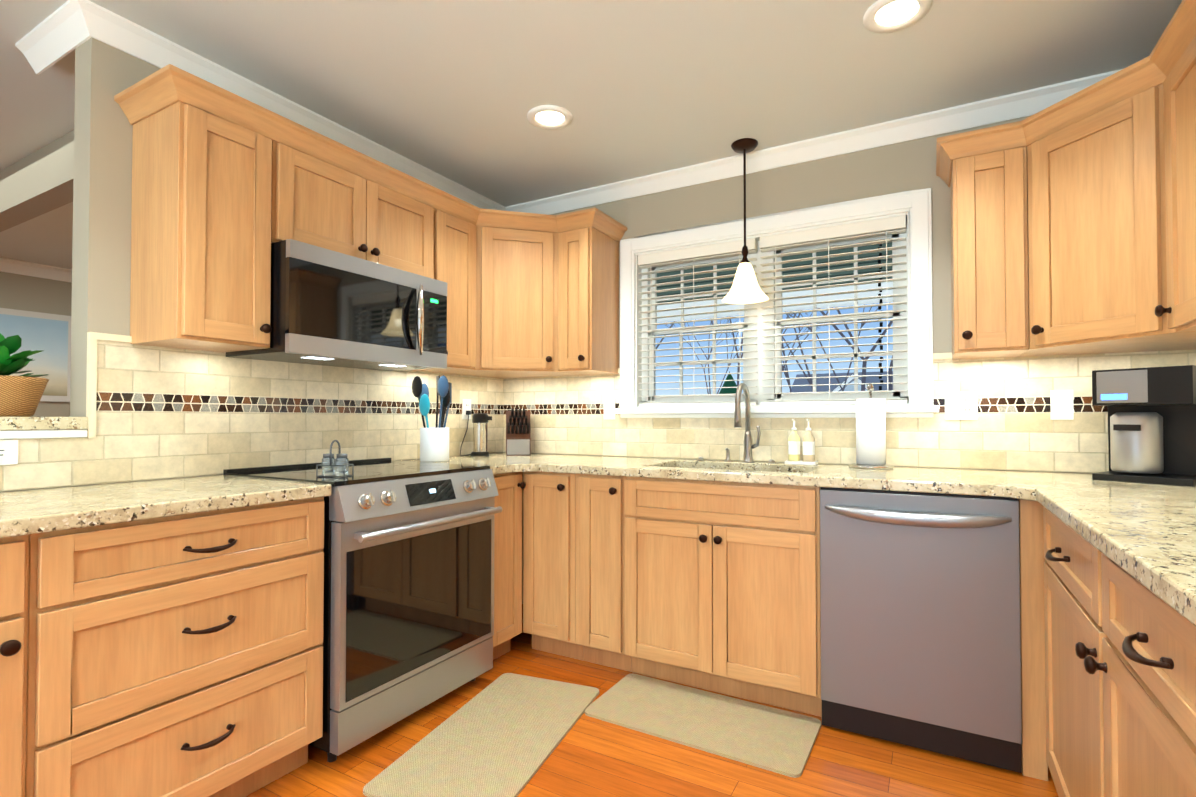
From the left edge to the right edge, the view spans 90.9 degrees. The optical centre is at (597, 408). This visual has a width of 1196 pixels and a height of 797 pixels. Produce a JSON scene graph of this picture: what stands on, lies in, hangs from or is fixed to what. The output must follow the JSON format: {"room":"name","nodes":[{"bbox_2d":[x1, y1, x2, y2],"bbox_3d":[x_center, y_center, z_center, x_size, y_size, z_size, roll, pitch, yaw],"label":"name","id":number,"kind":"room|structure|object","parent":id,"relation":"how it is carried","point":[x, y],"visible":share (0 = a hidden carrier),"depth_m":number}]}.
{"room":"kitchen","nodes":[
{"label":"kitchen","id":0,"kind":"room"},
{"bbox_2d":[0,271,71,416],"bbox_3d":[-5.615,-0.026,3.547,0.120,2.420,5.470,-1,-1,30],"label":"wall","id":1,"kind":"structure","parent":0,"point":[31,293],"depth_m":5.00},
{"bbox_2d":[0,308,70,401],"bbox_3d":[-4.890,-0.443,4.677,0.032,0.750,1.150,-1,-1,30],"label":"framed picture","id":2,"kind":"object","parent":1,"relation":"attached to","point":[48,335],"visible":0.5,"depth_m":5.00},
{"bbox_2d":[0,257,71,282],"bbox_3d":[-5.536,-1.187,3.504,0.080,0.100,5.200,-1,-1,30],"label":"crown molding","id":3,"kind":"structure","parent":1,"relation":"attached to","point":[6,265],"depth_m":4.94},
{"bbox_2d":[0,130,73,231],"bbox_3d":[-3.340,-1.131,3.270,4.129,0.220,0.120,-1,-1,30],"label":"wall","id":4,"kind":"structure","parent":0,"point":[39,182],"depth_m":2.88},
{"bbox_2d":[0,37,501,491],"bbox_3d":[-1.925,-0.062,1.438,0.120,2.420,5.200,-1,-1,30],"label":"wall","id":5,"kind":"structure","parent":0,"point":[105,73],"depth_m":1.91},
{"bbox_2d":[0,417,87,438],"bbox_3d":[-2.534,0.037,0.585,0.380,0.065,3.119,-1,-1,30],"label":"half wall ledge","id":6,"kind":"object","parent":5,"relation":"on","point":[38,427],"visible":1,"depth_m":1.75},
{"bbox_2d":[0,334,48,416],"bbox_3d":[-1.854,-0.107,1.777,0.280,0.261,0.302,-1,-1,30],"label":"potted plant","id":7,"kind":"object","parent":6,"relation":"on","point":[20,395],"visible":1,"depth_m":1.77},
{"bbox_2d":[15,14,80,74],"bbox_3d":[-1.823,-1.224,1.962,0.400,0.078,0.062,-1,-1,30],"label":"crown molding","id":8,"kind":"structure","parent":5,"relation":"attached to","point":[41,46],"depth_m":1.98},
{"bbox_2d":[126,68,281,352],"bbox_3d":[-1.346,-0.619,2.015,0.323,0.810,0.295,-1,-1,30],"label":"upper cabinet","id":9,"kind":"object","parent":5,"relation":"attached to","point":[206,212],"depth_m":1.91},
{"bbox_2d":[0,332,503,491],"bbox_3d":[-1.472,0.002,2.099,0.016,0.482,3.600,-1,-1,30],"label":"backsplash","id":10,"kind":"structure","parent":5,"relation":"attached to","point":[154,412],"depth_m":2.22},
{"bbox_2d":[0,440,17,464],"bbox_3d":[-1.713,0.125,1.659,0.009,0.070,0.115,-1,-1,30],"label":"electrical outlet plate","id":11,"kind":"object","parent":10,"relation":"attached to","point":[8,448],"depth_m":1.69},
{"bbox_2d":[462,399,470,418],"bbox_3d":[-0.749,0.003,3.362,0.009,0.115,0.070,-1,-1,30],"label":"electrical outlet plate","id":12,"kind":"object","parent":10,"relation":"attached to","point":[466,403],"depth_m":3.35},
{"bbox_2d":[52,0,503,210],"bbox_3d":[-1.118,-1.211,2.717,0.082,0.078,2.072,-1,-1,30],"label":"crown molding","id":13,"kind":"structure","parent":5,"relation":"attached to","point":[64,30],"depth_m":2.16},
{"bbox_2d":[282,116,441,279],"bbox_3d":[-1.084,-0.799,2.481,0.323,0.434,0.764,-1,-1,30],"label":"upper cabinet","id":14,"kind":"object","parent":5,"relation":"attached to","point":[336,197],"depth_m":2.35},
{"bbox_2d":[226,239,446,370],"bbox_3d":[-1.019,-0.383,2.437,0.450,0.392,0.758,-1,-1,30],"label":"microwave","id":15,"kind":"object","parent":14,"relation":"attached to","point":[331,308],"visible":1,"depth_m":2.26},
{"bbox_2d":[415,192,477,373],"bbox_3d":[-0.822,-0.604,2.939,0.323,0.810,0.294,-1,-1,30],"label":"upper cabinet","id":16,"kind":"object","parent":5,"relation":"attached to","point":[458,250],"depth_m":2.89},
{"bbox_2d":[0,0,1181,268],"bbox_3d":[-2.305,-1.298,1.691,7.730,0.060,5.470,-1,-1,30],"label":"ceiling","id":17,"kind":"structure","parent":0,"point":[456,90],"depth_m":2.18},
{"bbox_2d":[527,105,572,129],"bbox_3d":[-0.206,-1.248,2.530,0.195,0.009,0.195,0,-1,-15],"label":"recessed light","id":18,"kind":"object","parent":17,"relation":"in","point":[552,117],"depth_m":2.52},
{"bbox_2d":[722,138,768,303],"bbox_3d":[0.692,-0.880,2.773,0.216,0.736,0.216,-1,-1,30],"label":"pendant light","id":19,"kind":"object","parent":17,"relation":"hanging from","point":[745,288],"visible":1,"depth_m":2.75},
{"bbox_2d":[863,0,931,32],"bbox_3d":[0.951,-1.259,1.874,0.195,0.009,0.195,0,-1,-15],"label":"recessed light","id":20,"kind":"object","parent":17,"relation":"in","point":[885,16],"depth_m":1.88},
{"bbox_2d":[246,604,1058,796],"bbox_3d":[-2.305,1.182,1.650,7.730,0.060,5.470,-1,-1,30],"label":"floor","id":21,"kind":"structure","parent":0,"point":[591,757],"depth_m":1.90},
{"bbox_2d":[0,533,43,796],"bbox_3d":[-1.670,0.707,1.113,0.627,0.874,0.710,-1,-1,30],"label":"base cabinet","id":22,"kind":"object","parent":21,"relation":"on","point":[21,557],"depth_m":1.26},
{"bbox_2d":[40,497,323,796],"bbox_3d":[-1.318,0.717,1.732,0.627,0.874,0.715,-1,-1,30],"label":"base cabinet","id":23,"kind":"object","parent":21,"relation":"on","point":[176,656],"depth_m":1.53},
{"bbox_2d":[223,458,502,761],"bbox_3d":[-0.893,0.697,2.348,0.736,0.934,0.766,-1,-1,30],"label":"range","id":24,"kind":"object","parent":21,"relation":"on","point":[408,615],"visible":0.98,"depth_m":2.10},
{"bbox_2d":[316,440,353,476],"bbox_3d":[-0.923,0.173,2.067,0.108,0.128,0.059,0,-1,10],"label":"caddy","id":25,"kind":"object","parent":24,"relation":"on","point":[338,466],"visible":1,"depth_m":2.05},
{"bbox_2d":[363,673,598,796],"bbox_3d":[-0.352,1.153,2.095,0.450,0.010,0.880,0,-1,21],"label":"area rug","id":26,"kind":"object","parent":21,"relation":"on","point":[503,735],"visible":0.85,"depth_m":2.02},
{"bbox_2d":[492,472,523,659],"bbox_3d":[-0.689,0.735,2.843,0.627,0.874,0.290,-1,-1,30],"label":"base cabinet","id":27,"kind":"object","parent":21,"relation":"on","point":[507,523],"depth_m":2.72},
{"bbox_2d":[524,472,575,658],"bbox_3d":[-0.085,0.737,3.008,0.296,0.876,0.628,-1,-1,30],"label":"base cabinet","id":28,"kind":"object","parent":21,"relation":"on","point":[549,497],"depth_m":2.74},
{"bbox_2d":[576,474,623,669],"bbox_3d":[0.152,0.735,2.873,0.249,0.876,0.628,-1,-1,30],"label":"base cabinet","id":29,"kind":"object","parent":21,"relation":"on","point":[599,498],"depth_m":2.61},
{"bbox_2d":[585,674,820,777],"bbox_3d":[0.384,1.155,2.207,0.806,0.010,0.413,-1,-1,30],"label":"area rug","id":30,"kind":"object","parent":21,"relation":"on","point":[779,741],"visible":0.96,"depth_m":2.16},
{"bbox_2d":[624,476,821,716],"bbox_3d":[0.610,0.731,2.613,0.805,0.876,0.628,-1,-1,30],"label":"base cabinet","id":31,"kind":"object","parent":21,"relation":"on","point":[722,579],"depth_m":2.32},
{"bbox_2d":[0,452,1195,625],"bbox_3d":[-0.119,0.249,1.212,3.236,0.038,3.798,-1,-1,30],"label":"countertop","id":32,"kind":"structure","parent":31,"relation":"on","point":[1144,534],"depth_m":1.68},
{"bbox_2d":[412,375,451,461],"bbox_3d":[-0.807,0.046,2.924,0.257,0.425,0.223,-1,-1,30],"label":"utensil crock","id":33,"kind":"object","parent":32,"relation":"on","point":[434,444],"visible":1,"depth_m":2.86},
{"bbox_2d":[471,413,491,455],"bbox_3d":[-0.654,0.145,3.318,0.125,0.240,0.100,-1,-1,30],"label":"can opener","id":34,"kind":"object","parent":32,"relation":"on","point":[480,433],"visible":1,"depth_m":3.29},
{"bbox_2d":[460,411,470,455],"bbox_3d":[-0.740,0.136,3.297,0.070,0.254,0.125,-1,-1,30],"label":"cord","id":35,"kind":"object","parent":34,"relation":"attached to","point":[468,413],"visible":0.92,"depth_m":3.33},
{"bbox_2d":[506,409,530,454],"bbox_3d":[-0.464,0.134,3.425,0.140,0.266,0.239,0,-1,-8],"label":"knife block","id":36,"kind":"object","parent":32,"relation":"on","point":[518,435],"visible":1,"depth_m":3.36},
{"bbox_2d":[697,383,774,462],"bbox_3d":[0.624,0.068,2.789,0.382,0.377,0.217,-1,-1,30],"label":"faucet","id":37,"kind":"object","parent":32,"relation":"on","point":[748,448],"visible":1,"depth_m":2.81},
{"bbox_2d":[785,419,817,464],"bbox_3d":[0.937,0.151,2.711,0.136,0.208,0.068,-1,-1,30],"label":"soap","id":38,"kind":"object","parent":32,"relation":"on","point":[808,448],"visible":1,"depth_m":2.69},
{"bbox_2d":[849,383,893,468],"bbox_3d":[1.170,0.071,2.526,0.176,0.362,0.176,-1,-1,30],"label":"paper towel holder","id":39,"kind":"object","parent":32,"relation":"on","point":[870,432],"visible":1,"depth_m":2.48},
{"bbox_2d":[1092,365,1195,486],"bbox_3d":[1.888,0.055,1.996,0.301,0.376,0.250,1,-1,-32],"label":"coffee maker","id":40,"kind":"object","parent":32,"relation":"on","point":[1151,425],"visible":1,"depth_m":1.94},
{"bbox_2d":[820,487,1021,772],"bbox_3d":[1.196,0.719,2.220,0.593,0.862,0.667,-1,-1,30],"label":"dishwasher","id":41,"kind":"object","parent":21,"relation":"on","point":[920,619],"visible":0.83,"depth_m":1.97},
{"bbox_2d":[1032,501,1091,796],"bbox_3d":[1.458,0.710,1.344,0.627,0.874,0.779,-1,-1,30],"label":"base cabinet","id":42,"kind":"object","parent":21,"relation":"on","point":[1061,710],"depth_m":1.56},
{"bbox_2d":[1088,542,1195,796],"bbox_3d":[1.093,0.700,0.701,0.627,0.874,0.700,-1,-1,30],"label":"base cabinet","id":43,"kind":"object","parent":21,"relation":"on","point":[1142,651],"depth_m":0.96},
{"bbox_2d":[505,116,1091,603],"bbox_3d":[-0.941,-0.020,3.955,7.610,2.420,0.150,-1,-1,30],"label":"wall","id":44,"kind":"structure","parent":0,"point":[893,168],"depth_m":2.76},
{"bbox_2d":[454,208,557,378],"bbox_3d":[-0.476,-0.598,3.263,0.607,0.810,0.607,-1,-1,30],"label":"upper cabinet","id":45,"kind":"object","parent":44,"relation":"attached to","point":[518,251],"depth_m":3.04},
{"bbox_2d":[558,208,621,375],"bbox_3d":[-0.051,-0.600,3.185,0.205,0.810,0.323,-1,-1,30],"label":"upper cabinet","id":46,"kind":"object","parent":44,"relation":"attached to","point":[588,240],"depth_m":3.06},
{"bbox_2d":[657,242,892,389],"bbox_3d":[1.963,0.213,4.115,10.000,2.960,2.980,-1,-1,30],"label":"porch","id":47,"kind":"object","parent":44,"relation":"attached to","point":[820,291],"visible":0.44,"depth_m":5.34},
{"bbox_2d":[614,188,938,417],"bbox_3d":[0.807,-0.448,2.939,1.540,0.987,0.205,-1,-1,30],"label":"window","id":48,"kind":"structure","parent":44,"relation":"in","point":[914,207],"depth_m":2.88},
{"bbox_2d":[638,215,907,406],"bbox_3d":[0.800,-0.431,2.926,1.302,0.828,0.058,-1,-1,30],"label":"window blinds","id":49,"kind":"object","parent":48,"relation":"attached to","point":[862,230],"visible":0.96,"depth_m":2.85},
{"bbox_2d":[504,69,1121,214],"bbox_3d":[0.768,-1.209,2.883,3.160,0.078,0.062,-1,-1,30],"label":"crown molding","id":50,"kind":"structure","parent":44,"relation":"attached to","point":[1026,103],"depth_m":2.71},
{"bbox_2d":[504,350,1195,472],"bbox_3d":[0.815,0.013,2.863,3.180,0.486,0.016,-1,-1,30],"label":"backsplash","id":51,"kind":"structure","parent":44,"relation":"attached to","point":[1014,429],"depth_m":2.51},
{"bbox_2d":[604,399,614,418],"bbox_3d":[0.063,0.001,3.283,0.070,0.115,0.008,-1,-1,30],"label":"electrical outlet plate","id":52,"kind":"object","parent":51,"relation":"attached to","point":[609,404],"depth_m":3.28},
{"bbox_2d":[945,392,977,418],"bbox_3d":[1.514,-0.012,2.456,0.116,0.115,0.016,-1,-1,30],"label":"electrical outlet plate","id":53,"kind":"object","parent":51,"relation":"attached to","point":[961,405],"depth_m":2.46},
{"bbox_2d":[1050,390,1073,419],"bbox_3d":[1.806,-0.015,2.291,0.070,0.115,0.016,-1,-1,30],"label":"electrical outlet plate","id":54,"kind":"object","parent":51,"relation":"attached to","point":[1061,401],"depth_m":2.29},
{"bbox_2d":[946,121,1033,359],"bbox_3d":[1.516,-0.614,2.297,0.229,0.810,0.323,-1,-1,30],"label":"upper cabinet","id":55,"kind":"object","parent":44,"relation":"attached to","point":[984,166],"depth_m":2.17},
{"bbox_2d":[1022,48,1195,356],"bbox_3d":[1.811,-0.620,1.967,0.607,0.810,0.607,-1,-1,30],"label":"upper cabinet","id":56,"kind":"object","parent":44,"relation":"attached to","point":[1074,224],"depth_m":1.90},
{"bbox_2d":[1158,0,1195,335],"bbox_3d":[1.661,-0.629,1.414,0.323,0.810,0.499,-1,-1,30],"label":"upper cabinet","id":57,"kind":"object","parent":44,"relation":"attached to","point":[1177,50],"depth_m":1.63},
{"label":"outside","id":58,"kind":"structure","parent":0,"visible":0},
{"bbox_2d":[656,302,892,394],"bbox_3d":[22.873,-9.191,41.162,84.000,38.000,0.100,-1,-1,30],"label":"sky","id":59,"kind":"structure","parent":58,"point":[839,365],"depth_m":45.82},
{"bbox_3d":[12.788,3.111,23.165,84.000,0.200,40.800,-1,-1,30],"label":"ground","id":60,"kind":"structure","parent":58,"visible":0},
{"bbox_2d":[687,371,736,394],"bbox_3d":[2.418,1.038,12.814,3.600,3.600,3.188,-1,-1,30],"label":"tree","id":61,"kind":"object","parent":60,"relation":"on","point":[728,384],"depth_m":12.03},
{"bbox_2d":[656,302,892,393],"bbox_3d":[10.533,-4.574,19.408,46.602,15.049,18.305,-1,-1,30],"label":"trees","id":62,"kind":"object","parent":60,"relation":"on","point":[864,364],"visible":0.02,"depth_m":24.59},
{"bbox_2d":[791,371,892,391],"bbox_3d":[14.876,0.610,29.121,9.800,5.000,7.250,-1,-1,30],"label":"house","id":63,"kind":"structure","parent":60,"relation":"on","point":[872,379],"depth_m":29.71}
]}

